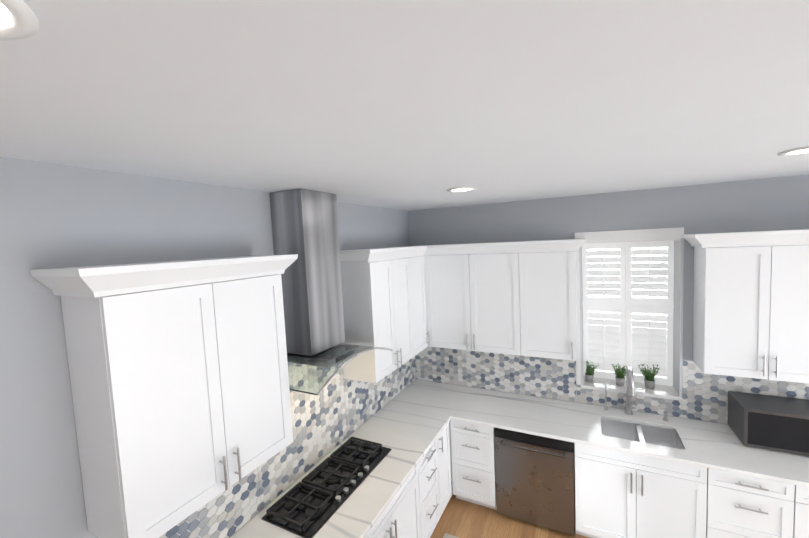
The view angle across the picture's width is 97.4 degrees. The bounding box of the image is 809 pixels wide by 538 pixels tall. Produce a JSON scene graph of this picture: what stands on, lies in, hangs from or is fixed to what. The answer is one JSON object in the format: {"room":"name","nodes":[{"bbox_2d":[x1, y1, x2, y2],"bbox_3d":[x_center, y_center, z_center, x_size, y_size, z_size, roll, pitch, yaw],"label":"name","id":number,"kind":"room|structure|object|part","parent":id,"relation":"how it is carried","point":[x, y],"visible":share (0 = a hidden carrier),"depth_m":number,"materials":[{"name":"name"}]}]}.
{"room":"kitchen","nodes":[
{"label":"kitchen","id":0,"kind":"room"},
{"bbox_2d":[0,156,410,537],"bbox_3d":[-1.573,1.090,1.119,0.120,2.940,7.900,-1,5,27],"label":"wall","id":1,"kind":"structure","parent":0,"point":[52,215],"depth_m":1.42,"materials":[{"name":"grey paint"}]},
{"bbox_2d":[30,254,297,537],"bbox_3d":[-0.982,0.505,1.726,0.383,1.095,0.998,-1,5,27],"label":"upper cabinet","id":2,"kind":"object","parent":1,"relation":"attached to","point":[179,376],"visible":1,"depth_m":1.47,"materials":[{"name":"white wood"}]},
{"bbox_2d":[159,356,415,537],"bbox_3d":[-0.585,1.060,2.922,0.007,0.828,3.120,-1,5,27],"label":"wall tiles","id":3,"kind":"structure","parent":1,"relation":"attached to","point":[336,411],"depth_m":2.59,"materials":[{"name":"tile"}]},
{"bbox_2d":[270,189,392,394],"bbox_3d":[-0.547,0.075,2.432,0.530,1.193,0.865,-1,5,27],"label":"range hood","id":4,"kind":"object","parent":1,"relation":"attached to","point":[320,354],"visible":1,"depth_m":2.34,"materials":[{"name":"metal"}]},
{"bbox_2d":[340,245,431,382],"bbox_3d":[-0.127,0.344,3.409,0.384,1.094,1.101,-1,5,27],"label":"upper cabinet","id":5,"kind":"object","parent":1,"relation":"attached to","point":[405,303],"depth_m":3.05,"materials":[{"name":"white wood"}]},
{"bbox_2d":[0,0,808,210],"bbox_3d":[0.513,-0.456,-0.087,8.600,0.120,8.500,-1,5,27],"label":"ceiling","id":6,"kind":"structure","parent":0,"point":[408,105],"depth_m":0.90,"materials":[{"name":"white paint"}]},
{"bbox_2d":[0,0,39,38],"bbox_3d":[-0.652,-0.377,0.489,0.210,0.010,0.210,-1,5,27],"label":"recessed light","id":7,"kind":"object","parent":6,"relation":"in","point":[19,19],"visible":1,"depth_m":0.55,"materials":[{"name":"white plastic"}]},
{"bbox_2d":[447,187,475,191],"bbox_3d":[0.417,-0.578,2.595,0.210,0.010,0.210,-1,5,27],"label":"recessed light","id":8,"kind":"object","parent":6,"relation":"in","point":[461,189],"visible":1,"depth_m":2.58,"materials":[{"name":"white plastic"}]},
{"bbox_2d":[778,146,808,155],"bbox_3d":[2.022,-0.594,1.779,0.210,0.010,0.210,-1,5,27],"label":"recessed light","id":9,"kind":"object","parent":6,"relation":"in","point":[801,150],"visible":1,"depth_m":1.81,"materials":[{"name":"white plastic"}]},
{"bbox_2d":[430,482,589,537],"bbox_3d":[0.655,2.593,0.132,8.600,0.120,8.500,-1,5,27],"label":"floor","id":10,"kind":"structure","parent":0,"point":[459,518],"depth_m":3.20,"materials":[{"name":"brown wood"}]},
{"bbox_2d":[365,461,424,537],"bbox_3d":[-0.407,1.971,2.502,0.677,0.878,1.020,-1,5,27],"label":"base cabinet","id":11,"kind":"object","parent":10,"relation":"on","point":[416,506],"depth_m":2.58,"materials":[{"name":"white wood"}]},
{"bbox_2d":[421,433,444,537],"bbox_3d":[-0.087,1.911,3.133,0.677,0.878,0.523,-1,5,27],"label":"base cabinet","id":12,"kind":"object","parent":10,"relation":"on","point":[432,471],"depth_m":3.03,"materials":[{"name":"white wood"}]},
{"bbox_2d":[441,421,451,507],"bbox_3d":[0.075,1.881,3.451,0.677,0.878,0.316,-1,5,27],"label":"base cabinet","id":13,"kind":"object","parent":10,"relation":"on","point":[445,434],"depth_m":3.37,"materials":[{"name":"white wood"}]},
{"bbox_2d":[443,533,457,537],"bbox_3d":[0.272,2.373,2.505,0.410,0.014,1.190,-1,5,27],"label":"mat","id":14,"kind":"object","parent":10,"relation":"on","point":[446,535],"visible":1,"depth_m":3.09,"materials":[{"name":"beige fabric"}]},
{"bbox_2d":[450,419,496,509],"bbox_3d":[0.795,1.833,3.657,0.422,0.878,0.690,-1,5,27],"label":"base cabinet","id":15,"kind":"object","parent":10,"relation":"on","point":[472,445],"depth_m":3.35,"materials":[{"name":"white wood"}]},
{"bbox_2d":[230,403,453,537],"bbox_3d":[-0.413,1.517,2.471,0.708,0.032,2.400,-1,5,27],"label":"countertop","id":16,"kind":"structure","parent":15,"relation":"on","point":[407,424],"depth_m":2.60,"materials":[{"name":"stone"}]},
{"bbox_2d":[261,437,391,537],"bbox_3d":[-0.494,1.477,2.527,0.388,0.046,0.958,-1,5,27],"label":"cooktop","id":17,"kind":"object","parent":16,"relation":"in","point":[313,501],"visible":1,"depth_m":2.40,"materials":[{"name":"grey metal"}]},
{"bbox_2d":[398,383,469,406],"bbox_3d":[0.283,1.386,3.844,0.704,0.032,0.330,-1,5,27],"label":"countertop","id":18,"kind":"structure","parent":15,"relation":"on","point":[414,390],"depth_m":3.86,"materials":[{"name":"stone"}]},
{"bbox_2d":[388,379,808,487],"bbox_3d":[2.199,1.366,2.885,4.991,0.032,0.718,-1,5,27],"label":"countertop","id":19,"kind":"structure","parent":15,"relation":"on","point":[710,445],"depth_m":3.03,"materials":[{"name":"stone"}]},
{"bbox_2d":[604,383,607,410],"bbox_3d":[1.876,1.198,3.311,0.028,0.271,0.099,-1,5,27],"label":"tap","id":20,"kind":"object","parent":19,"relation":"on","point":[605,408],"visible":1,"depth_m":3.34,"materials":[{"name":"silver metal"}]},
{"bbox_2d":[624,366,638,414],"bbox_3d":[2.021,1.101,3.144,0.113,0.475,0.301,-1,5,27],"label":"faucet","id":21,"kind":"object","parent":19,"relation":"on","point":[630,393],"visible":1,"depth_m":3.24,"materials":[{"name":"silver metal"}]},
{"bbox_2d":[601,419,683,448],"bbox_3d":[1.969,1.493,2.987,0.579,0.212,0.389,-1,5,27],"label":"sink","id":22,"kind":"object","parent":19,"relation":"in","point":[644,434],"visible":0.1,"depth_m":3.11,"materials":[{"name":"silver metal"}]},
{"bbox_2d":[663,411,667,420],"bbox_3d":[2.281,1.292,3.102,0.040,0.075,0.086,-1,5,27],"label":"soap dispenser","id":23,"kind":"object","parent":19,"relation":"on","point":[665,416],"visible":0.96,"depth_m":3.11,"materials":[{"name":"silver metal"}]},
{"bbox_2d":[728,391,808,455],"bbox_3d":[2.864,1.181,2.694,0.530,0.300,0.386,-1,5,27],"label":"microwave","id":24,"kind":"object","parent":19,"relation":"on","point":[776,423],"visible":1,"depth_m":2.64,"materials":[{"name":"grey metal"}]},
{"bbox_2d":[494,428,574,535],"bbox_3d":[1.260,1.833,3.378,0.652,0.874,0.725,-1,5,27],"label":"dishwasher","id":25,"kind":"object","parent":10,"relation":"on","point":[535,479],"visible":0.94,"depth_m":3.09,"materials":[{"name":"grey metal"}]},
{"bbox_2d":[574,443,721,537],"bbox_3d":[1.986,1.949,3.063,0.918,0.620,0.690,-1,5,27],"label":"base cabinet","id":26,"kind":"object","parent":10,"relation":"on","point":[618,494],"depth_m":2.76,"materials":[{"name":"white wood"}]},
{"bbox_2d":[682,463,793,537],"bbox_3d":[2.538,1.815,2.770,0.572,0.878,0.690,-1,5,27],"label":"base cabinet","id":27,"kind":"object","parent":10,"relation":"on","point":[752,507],"depth_m":2.46,"materials":[{"name":"white wood"}]},
{"bbox_2d":[790,485,808,537],"bbox_3d":[3.078,1.810,2.496,0.760,0.878,0.690,-1,5,27],"label":"base cabinet","id":28,"kind":"object","parent":10,"relation":"on","point":[801,494],"depth_m":2.33,"materials":[{"name":"white wood"}]},
{"bbox_2d":[408,174,808,424],"bbox_3d":[3.019,0.741,3.009,6.360,2.940,0.340,-1,5,27],"label":"wall","id":29,"kind":"structure","parent":0,"point":[773,204],"depth_m":3.15,"materials":[{"name":"grey paint"}]},
{"bbox_2d":[428,244,463,349],"bbox_3d":[0.547,0.282,3.841,0.543,1.094,0.324,-1,5,27],"label":"upper cabinet","id":30,"kind":"object","parent":29,"relation":"attached to","point":[447,293],"depth_m":3.72,"materials":[{"name":"white wood"}]},
{"bbox_2d":[460,242,511,354],"bbox_3d":[0.952,0.278,3.635,0.605,1.094,0.324,-1,5,27],"label":"upper cabinet","id":31,"kind":"object","parent":29,"relation":"attached to","point":[485,268],"depth_m":3.52,"materials":[{"name":"white wood"}]},
{"bbox_2d":[508,239,579,360],"bbox_3d":[1.357,0.274,3.429,0.545,1.094,0.324,-1,5,27],"label":"upper cabinet","id":32,"kind":"object","parent":29,"relation":"attached to","point":[544,272],"depth_m":3.28,"materials":[{"name":"white wood"}]},
{"bbox_2d":[415,347,808,423],"bbox_3d":[1.666,1.065,3.532,3.452,0.522,0.007,-1,5,27],"label":"wall tiles","id":33,"kind":"structure","parent":29,"relation":"attached to","point":[704,396],"depth_m":3.56,"materials":[{"name":"tile"}]},
{"bbox_2d":[575,227,683,396],"bbox_3d":[2.116,0.377,3.423,0.840,1.490,0.358,-1,5,27],"label":"window","id":34,"kind":"structure","parent":29,"relation":"in","point":[675,235],"depth_m":3.26,"materials":[{"name":"white wood"}]},
{"bbox_3d":[2.202,0.409,3.548,0.800,1.400,0.040,-1,5,27],"label":"window sash","id":35,"kind":"part","parent":34,"relation":"part of","materials":[{"name":"white wood"}]},
{"bbox_2d":[582,241,673,385],"bbox_3d":[2.174,0.423,3.493,0.760,1.378,0.071,-1,5,27],"label":"window shutters","id":36,"kind":"object","parent":34,"relation":"attached to","point":[622,338],"visible":0.88,"depth_m":3.48,"materials":[{"name":"white wood"}]},
{"bbox_2d":[581,374,681,400],"bbox_3d":[2.167,1.134,3.465,0.800,0.030,0.365,-1,5,27],"label":"window sill","id":37,"kind":"structure","parent":29,"relation":"attached to","point":[658,391],"depth_m":3.36,"materials":[{"name":"stone"}]},
{"bbox_2d":[585,360,598,381],"bbox_3d":[1.875,1.019,3.551,0.134,0.213,0.140,-1,5,27],"label":"plant","id":38,"kind":"object","parent":37,"relation":"on","point":[589,375],"visible":1,"depth_m":3.55,"materials":[{"name":"green plant"}]},
{"bbox_2d":[611,362,626,385],"bbox_3d":[2.093,1.015,3.452,0.161,0.215,0.142,-1,5,27],"label":"plant","id":39,"kind":"object","parent":37,"relation":"on","point":[619,376],"visible":0.94,"depth_m":3.43,"materials":[{"name":"green plant"}]},
{"bbox_2d":[637,363,659,388],"bbox_3d":[2.295,1.007,3.339,0.184,0.228,0.182,-1,5,27],"label":"plant","id":40,"kind":"object","parent":37,"relation":"on","point":[649,376],"visible":1,"depth_m":3.33,"materials":[{"name":"green plant"}]},
{"bbox_2d":[691,229,808,383],"bbox_3d":[2.759,0.260,2.715,0.806,1.094,0.325,-1,5,27],"label":"upper cabinet","id":41,"kind":"object","parent":29,"relation":"attached to","point":[751,307],"depth_m":2.63,"materials":[{"name":"white wood"}]}
]}

